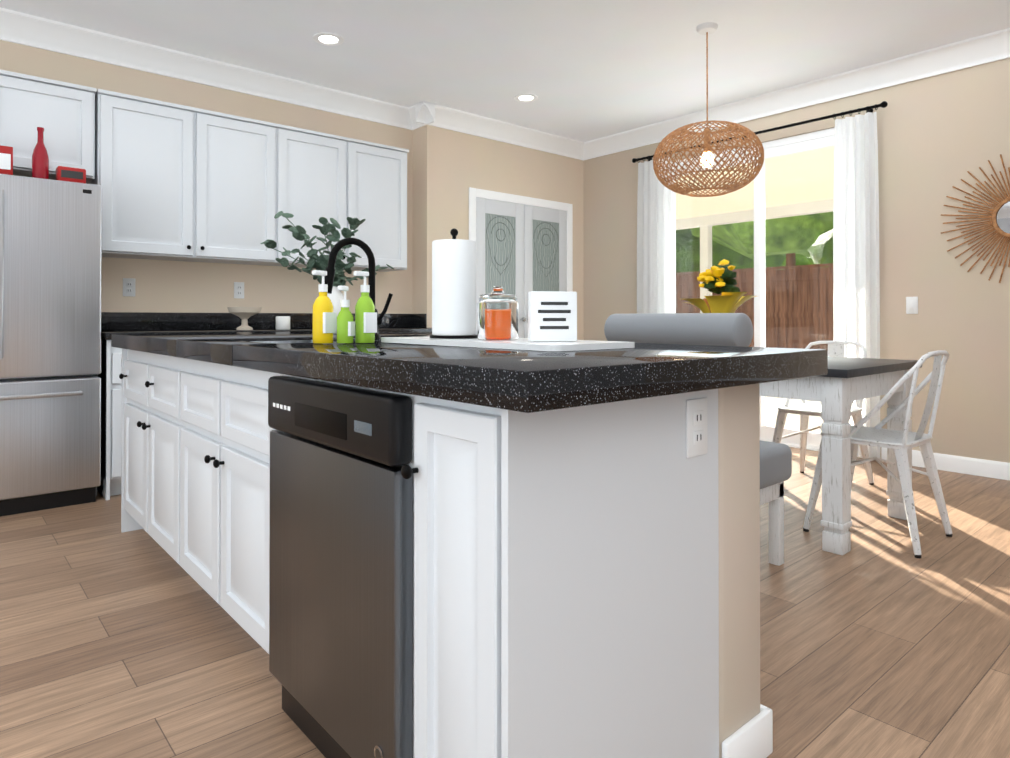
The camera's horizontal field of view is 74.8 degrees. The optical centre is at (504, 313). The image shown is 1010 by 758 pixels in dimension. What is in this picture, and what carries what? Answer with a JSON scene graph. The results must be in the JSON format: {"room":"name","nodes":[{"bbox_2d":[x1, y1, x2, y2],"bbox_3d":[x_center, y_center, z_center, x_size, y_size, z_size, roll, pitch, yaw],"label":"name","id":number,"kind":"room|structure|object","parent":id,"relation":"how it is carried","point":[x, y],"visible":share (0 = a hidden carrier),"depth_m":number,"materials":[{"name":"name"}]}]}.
{"room":"kitchen","nodes":[
{"label":"kitchen","id":0,"kind":"room"},
{"bbox_2d":[0,40,412,313],"bbox_3d":[-3.197,-0.350,3.625,6.270,2.740,0.120,0,-1,-41],"label":"wall","id":1,"kind":"structure","parent":0,"point":[164,286],"depth_m":4.57,"materials":[{"name":"beige paint"}]},
{"bbox_2d":[0,69,95,183],"bbox_3d":[-2.859,-1.040,3.611,1.015,0.520,0.348,0,-1,-41],"label":"upper cabinet","id":2,"kind":"object","parent":1,"relation":"attached to","point":[66,112],"depth_m":3.67,"materials":[{"name":"white wood"}]},
{"bbox_2d":[123,278,135,296],"bbox_3d":[-2.402,-0.166,4.226,0.072,0.116,0.008,0,-1,-41],"label":"outlet","id":3,"kind":"object","parent":1,"relation":"attached to","point":[128,286],"visible":1,"depth_m":4.22,"materials":[{"name":"white plastic"}]},
{"bbox_2d":[92,89,279,264],"bbox_3d":[-2.067,-0.822,4.296,1.052,0.945,0.348,0,-1,-41],"label":"upper cabinet","id":4,"kind":"object","parent":1,"relation":"attached to","point":[177,182],"depth_m":4.13,"materials":[{"name":"white wood"}]},
{"bbox_2d":[0,7,419,129],"bbox_3d":[-3.024,-1.647,3.618,6.030,0.145,0.130,0,-1,-41],"label":"crown molding","id":5,"kind":"structure","parent":1,"relation":"attached to","point":[16,27],"depth_m":4.41,"materials":[{"name":"white"}]},
{"bbox_2d":[234,282,243,298],"bbox_3d":[-1.881,-0.162,4.678,0.072,0.116,0.008,0,-1,-41],"label":"outlet","id":6,"kind":"object","parent":1,"relation":"attached to","point":[238,290],"visible":1,"depth_m":4.68,"materials":[{"name":"white plastic"}]},
{"bbox_2d":[101,313,415,328],"bbox_3d":[-1.681,0.056,4.841,2.378,0.115,0.020,0,-1,-41],"label":"backsplash","id":7,"kind":"structure","parent":1,"relation":"attached to","point":[108,320],"depth_m":4.54,"materials":[{"name":"black stone"}]},
{"bbox_2d":[264,124,408,271],"bbox_3d":[-1.272,-0.818,4.985,1.053,0.945,0.348,0,-1,-41],"label":"upper cabinet","id":8,"kind":"object","parent":1,"relation":"attached to","point":[328,176],"depth_m":4.85,"materials":[{"name":"white wood"}]},
{"bbox_2d":[412,125,583,339],"bbox_3d":[0.011,-0.331,6.260,2.030,2.740,0.340,0,-1,-41],"label":"wall","id":9,"kind":"structure","parent":0,"point":[450,167],"depth_m":5.73,"materials":[{"name":"beige paint"}]},
{"bbox_2d":[412,101,583,158],"bbox_3d":[0.008,-1.630,5.987,1.885,0.145,0.145,0,-1,-41],"label":"crown molding","id":10,"kind":"structure","parent":9,"relation":"attached to","point":[424,113],"depth_m":5.86,"materials":[{"name":"white"}]},
{"bbox_2d":[469,187,572,337],"bbox_3d":[0.196,-0.027,6.144,1.300,2.130,0.072,0,-1,-41],"label":"pantry doors","id":11,"kind":"structure","parent":9,"relation":"in","point":[524,245],"depth_m":6.14,"materials":[{"name":"white wood"}]},
{"bbox_2d":[0,447,1009,757],"bbox_3d":[0.374,1.052,1.046,8.300,0.100,8.680,0,-1,-41],"label":"floor","id":12,"kind":"structure","parent":0,"point":[878,641],"depth_m":2.03,"materials":[{"name":"brown wood"}]},
{"bbox_2d":[0,174,101,516],"bbox_3d":[-2.730,0.162,3.462,0.977,1.715,0.673,0,-1,-41],"label":"refrigerator","id":13,"kind":"object","parent":12,"relation":"on","point":[50,327],"visible":1,"depth_m":3.42,"materials":[{"name":"silver metal"}]},
{"bbox_2d":[0,145,12,174],"bbox_3d":[-2.588,-0.777,3.400,0.090,0.160,0.062,0,-1,-41],"label":"picture frame","id":14,"kind":"object","parent":13,"relation":"on","point":[6,159],"visible":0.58,"depth_m":3.39,"materials":[{"name":"red wood"}]},
{"bbox_2d":[32,127,48,178],"bbox_3d":[-2.471,-0.842,3.516,0.076,0.290,0.076,0,-1,-41],"label":"bottle","id":15,"kind":"object","parent":13,"relation":"on","point":[40,163],"visible":0.88,"depth_m":3.50,"materials":[{"name":"red glass"}]},
{"bbox_2d":[56,166,85,182],"bbox_3d":[-2.359,-0.741,3.592,0.130,0.090,0.092,0,-1,-41],"label":"tin","id":16,"kind":"object","parent":13,"relation":"on","point":[70,174],"visible":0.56,"depth_m":3.56,"materials":[{"name":"red metal"}]},
{"bbox_2d":[97,337,121,499],"bbox_3d":[-2.014,0.587,4.153,0.959,0.875,0.618,0,-1,-41],"label":"base cabinet","id":17,"kind":"object","parent":12,"relation":"on","point":[111,357],"depth_m":3.64,"materials":[{"name":"white wood"}]},
{"bbox_2d":[101,325,431,340],"bbox_3d":[-1.477,0.132,4.606,2.378,0.040,0.643,0,-1,-41],"label":"countertop","id":18,"kind":"structure","parent":17,"relation":"on","point":[106,333],"depth_m":4.18,"materials":[{"name":"black stone"}]},
{"bbox_2d":[227,307,261,329],"bbox_3d":[-1.722,0.035,4.371,0.216,0.150,0.216,0,-1,-41],"label":"pedestal bowl","id":19,"kind":"object","parent":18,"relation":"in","point":[244,314],"visible":1,"depth_m":4.32,"materials":[{"name":"beige ceramic"}]},
{"bbox_2d":[276,316,289,329],"bbox_3d":[-1.508,0.066,4.491,0.096,0.090,0.096,0,-1,-41],"label":"canister","id":20,"kind":"object","parent":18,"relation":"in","point":[282,322],"visible":1,"depth_m":4.45,"materials":[{"name":"white ceramic"}]},
{"bbox_2d":[408,333,431,334],"bbox_3d":[-0.765,0.594,5.237,0.470,0.875,0.618,0,-1,-41],"label":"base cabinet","id":21,"kind":"object","parent":12,"relation":"on","point":[408,333],"depth_m":4.94,"materials":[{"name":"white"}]},
{"bbox_2d":[111,342,772,757],"bbox_3d":[-0.567,0.581,2.312,0.907,0.860,2.752,0,-1,-41],"label":"kitchen island","id":22,"kind":"object","parent":12,"relation":"on","point":[377,548],"depth_m":1.28,"materials":[{"name":"white wood"}]},
{"bbox_2d":[111,331,827,417],"bbox_3d":[-0.535,0.121,2.323,0.970,0.060,2.850,0,-1,-41],"label":"island countertop","id":23,"kind":"structure","parent":22,"relation":"on","point":[528,382],"depth_m":1.25,"materials":[{"name":"black stone"}]},
{"bbox_2d":[247,338,336,341],"bbox_3d":[-0.710,0.206,2.256,0.380,0.208,0.580,0,-1,-41],"label":"sink","id":24,"kind":"object","parent":23,"relation":"in","point":[248,339],"depth_m":2.50,"materials":[{"name":"silver metal"}]},
{"bbox_2d":[312,270,335,342],"bbox_3d":[-0.534,-0.018,1.936,0.068,0.212,0.066,0,-1,-41],"label":"soap bottle","id":25,"kind":"object","parent":23,"relation":"on","point":[324,323],"visible":1,"depth_m":1.92,"materials":[{"name":"yellow plastic"}]},
{"bbox_2d":[260,211,393,333],"bbox_3d":[-0.864,-0.184,3.196,0.607,0.561,0.390,0,-1,-41],"label":"vase","id":26,"kind":"object","parent":23,"relation":"on","point":[320,262],"visible":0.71,"depth_m":3.10,"materials":[{"name":"white ceramic"}]},
{"bbox_2d":[337,286,354,342],"bbox_3d":[-0.469,0.004,1.940,0.062,0.167,0.054,0,-1,-41],"label":"soap bottle","id":27,"kind":"object","parent":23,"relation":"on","point":[345,328],"visible":0.98,"depth_m":1.92,"materials":[{"name":"green plastic"}]},
{"bbox_2d":[325,238,392,337],"bbox_3d":[-0.520,-0.089,2.320,0.221,0.360,0.136,0,-1,-41],"label":"faucet","id":28,"kind":"object","parent":23,"relation":"on","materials":[{"name":"black metal"}]},
{"bbox_2d":[354,271,376,342],"bbox_3d":[-0.420,-0.018,1.970,0.067,0.212,0.062,0,-1,-41],"label":"soap bottle","id":29,"kind":"object","parent":23,"relation":"on","point":[365,322],"visible":0.98,"depth_m":1.95,"materials":[{"name":"green plastic"}]},
{"bbox_2d":[381,336,634,350],"bbox_3d":[-0.028,0.080,1.829,0.300,0.014,0.760,0,-1,-41],"label":"marble board","id":30,"kind":"object","parent":23,"relation":"on","point":[526,344],"visible":0.88,"depth_m":1.61,"materials":[{"name":"white stone"}]},
{"bbox_2d":[430,228,476,338],"bbox_3d":[-0.150,-0.089,1.956,0.144,0.324,0.144,0,-1,-41],"label":"paper towel holder","id":31,"kind":"object","parent":30,"relation":"on","point":[453,287],"visible":0.98,"depth_m":1.90,"materials":[{"name":"white paper"}]},
{"bbox_2d":[477,285,517,339],"bbox_3d":[-0.019,-0.002,1.805,0.112,0.148,0.112,0,-1,-41],"label":"candle jar","id":32,"kind":"object","parent":30,"relation":"on","point":[497,312],"visible":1,"depth_m":1.76,"materials":[{"name":"glass"}]},
{"bbox_2d":[528,291,576,341],"bbox_3d":[0.120,0.008,1.660,0.120,0.125,0.033,0,0,-13],"label":"block sign","id":33,"kind":"object","parent":30,"relation":"on","point":[552,316],"visible":0.98,"depth_m":1.64,"materials":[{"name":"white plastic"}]},
{"bbox_2d":[686,398,707,457],"bbox_3d":[0.392,0.232,1.345,0.072,0.116,0.008,0,-1,-41],"label":"outlet","id":34,"kind":"object","parent":22,"relation":"attached to","point":[696,427],"visible":1,"depth_m":1.34,"materials":[{"name":"white plastic"}]},
{"bbox_2d":[604,313,791,565],"bbox_3d":[0.799,0.508,2.752,0.468,1.013,0.643,0,-1,-41],"label":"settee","id":35,"kind":"object","parent":12,"relation":"on","point":[725,329],"visible":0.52,"depth_m":2.60,"materials":[{"name":"grey fabric"}]},
{"bbox_2d":[772,341,873,484],"bbox_3d":[1.887,0.596,3.950,0.505,0.854,0.456,0,-1,-43],"label":"cafe chair","id":36,"kind":"object","parent":12,"relation":"on","point":[804,410],"visible":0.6,"depth_m":3.95,"materials":[{"name":"paint"}]},
{"bbox_2d":[759,356,921,554],"bbox_3d":[1.118,0.630,3.733,0.900,0.782,1.920,0,-1,-41],"label":"dining table","id":37,"kind":"object","parent":12,"relation":"on","point":[840,386],"visible":0.33,"depth_m":2.82,"materials":[{"name":"white paint"}]},
{"bbox_2d":[683,259,756,312],"bbox_3d":[1.187,-0.033,3.708,0.397,0.541,0.415,0,-1,-41],"label":"flower pot","id":38,"kind":"object","parent":37,"relation":"on","point":[731,298],"visible":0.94,"depth_m":3.64,"materials":[{"name":"yellow ceramic"}]},
{"bbox_2d":[803,350,951,558],"bbox_3d":[1.724,0.589,3.049,0.456,0.854,0.505,0,-1,-41],"label":"cafe chair","id":39,"kind":"object","parent":12,"relation":"on","point":[899,442],"visible":0.83,"depth_m":2.96,"materials":[{"name":"paint"}]},
{"bbox_2d":[0,0,1009,141],"bbox_3d":[0.374,-1.798,1.066,8.300,0.120,8.680,0,-1,-41],"label":"ceiling","id":40,"kind":"structure","parent":0,"point":[585,70],"depth_m":4.21,"materials":[{"name":"paint"}]},
{"bbox_2d":[313,32,343,45],"bbox_3d":[-1.102,-1.710,4.127,0.190,0.008,0.190,0,-1,-41],"label":"recessed light","id":41,"kind":"object","parent":40,"relation":"in","point":[327,39],"visible":0.96,"depth_m":4.12,"materials":[{"name":"white plastic"}]},
{"bbox_2d":[514,94,537,101],"bbox_3d":[0.167,-1.702,5.228,0.190,0.008,0.190,0,-1,-41],"label":"recessed light","id":42,"kind":"object","parent":40,"relation":"in","point":[526,97],"visible":1,"depth_m":5.22,"materials":[{"name":"white plastic"}]},
{"bbox_2d":[653,22,763,196],"bbox_3d":[1.211,-1.218,3.959,0.636,1.000,0.637,0,-1,-41],"label":"rattan pendant lamp","id":43,"kind":"object","parent":40,"relation":"hanging from","point":[707,159],"visible":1,"depth_m":3.83,"materials":[{"name":"brown wicker"}]},
{"bbox_2d":[583,58,1009,462],"bbox_3d":[3.575,-0.350,3.607,0.120,2.740,8.340,0,-1,-41],"label":"wall","id":44,"kind":"structure","parent":0,"point":[939,136],"depth_m":4.38,"materials":[{"name":"beige paint"}]},
{"bbox_2d":[670,128,834,448],"bbox_3d":[2.031,-0.166,5.377,0.102,2.398,1.796,0,-1,-41],"label":"sliding door","id":45,"kind":"structure","parent":44,"relation":"in","point":[821,139],"depth_m":5.31,"materials":[{"name":"white"}]},
{"bbox_2d":[676,146,833,202],"bbox_3d":[2.200,-1.536,6.989,2.218,0.160,10.000,0,-1,-41],"label":"roof","id":46,"kind":"structure","parent":44,"relation":"attached to","point":[812,164],"depth_m":6.80,"materials":[{"name":"beige paint"}]},
{"bbox_2d":[632,101,887,162],"bbox_3d":[1.920,-1.420,5.349,0.104,0.049,2.174,0,-1,-41],"label":"curtain rod","id":47,"kind":"object","parent":44,"relation":"attached to","point":[883,104],"visible":0.83,"depth_m":4.89,"materials":[{"name":"black metal"}]},
{"bbox_2d":[637,157,672,313],"bbox_3d":[1.343,-0.186,5.959,0.075,2.396,0.380,0,-1,-41],"label":"curtain","id":48,"kind":"object","parent":47,"relation":"hanging from","point":[654,247],"visible":0.44,"depth_m":5.96,"materials":[{"name":"white fabric"}]},
{"bbox_2d":[833,112,879,457],"bbox_3d":[2.472,-0.195,4.658,0.075,2.396,0.305,0,-1,-41],"label":"curtain","id":49,"kind":"object","parent":47,"relation":"hanging from","point":[856,288],"visible":0.67,"depth_m":4.64,"materials":[{"name":"white fabric"}]},
{"bbox_2d":[578,28,1009,160],"bbox_3d":[3.448,-1.648,3.585,0.115,0.145,8.220,0,-1,-41],"label":"crown molding","id":50,"kind":"structure","parent":44,"relation":"attached to","point":[993,46],"depth_m":4.81,"materials":[{"name":"white"}]},
{"bbox_2d":[788,445,861,457],"bbox_3d":[1.996,1.027,5.338,0.015,0.013,1.800,0,-1,-41],"label":"door frame","id":51,"kind":"structure","parent":44,"relation":"attached to","point":[806,448],"depth_m":4.99,"materials":[{"name":"white wood"}]},
{"bbox_2d":[906,297,917,313],"bbox_3d":[2.746,-0.054,4.461,0.010,0.116,0.072,0,-1,-41],"label":"light switch","id":52,"kind":"object","parent":44,"relation":"attached to","point":[911,305],"visible":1,"depth_m":4.46,"materials":[{"name":"white plastic"}]},
{"bbox_2d":[881,447,1009,479],"bbox_3d":[4.389,0.960,2.556,0.016,0.105,5.400,0,-1,-41],"label":"baseboard","id":53,"kind":"structure","parent":44,"relation":"attached to","point":[977,467],"depth_m":4.21,"materials":[{"name":"white wood"}]},
{"bbox_2d":[941,154,1009,282],"bbox_3d":[3.117,-0.584,4.019,0.028,0.813,0.818,0,-1,-41],"label":"sunburst mirror","id":54,"kind":"object","parent":44,"relation":"attached to","point":[999,217],"visible":1,"depth_m":4.12,"materials":[{"name":"brown wood"}]},
{"label":"outside","id":55,"kind":"structure","parent":0,"visible":0},
{"bbox_2d":[766,397,822,432],"bbox_3d":[8.117,1.213,17.395,24.818,0.130,44.000,0,-1,-41],"label":"ground","id":56,"kind":"structure","parent":55,"point":[788,423],"depth_m":6.80,"materials":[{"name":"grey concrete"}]},
{"bbox_2d":[676,178,833,312],"bbox_3d":[3.567,-0.263,8.166,1.398,2.690,10.000,0,-1,-41],"label":"roof","id":57,"kind":"structure","parent":56,"relation":"on","point":[687,212],"depth_m":8.79,"materials":[{"name":"beige paint"}]},
{"bbox_2d":[676,212,833,350],"bbox_3d":[7.898,-2.751,13.540,9.801,7.744,22.420,0,-1,-41],"label":"garden","id":58,"kind":"object","parent":56,"relation":"on","point":[781,247],"depth_m":11.37,"materials":[{"name":"brown wood"}]}
]}

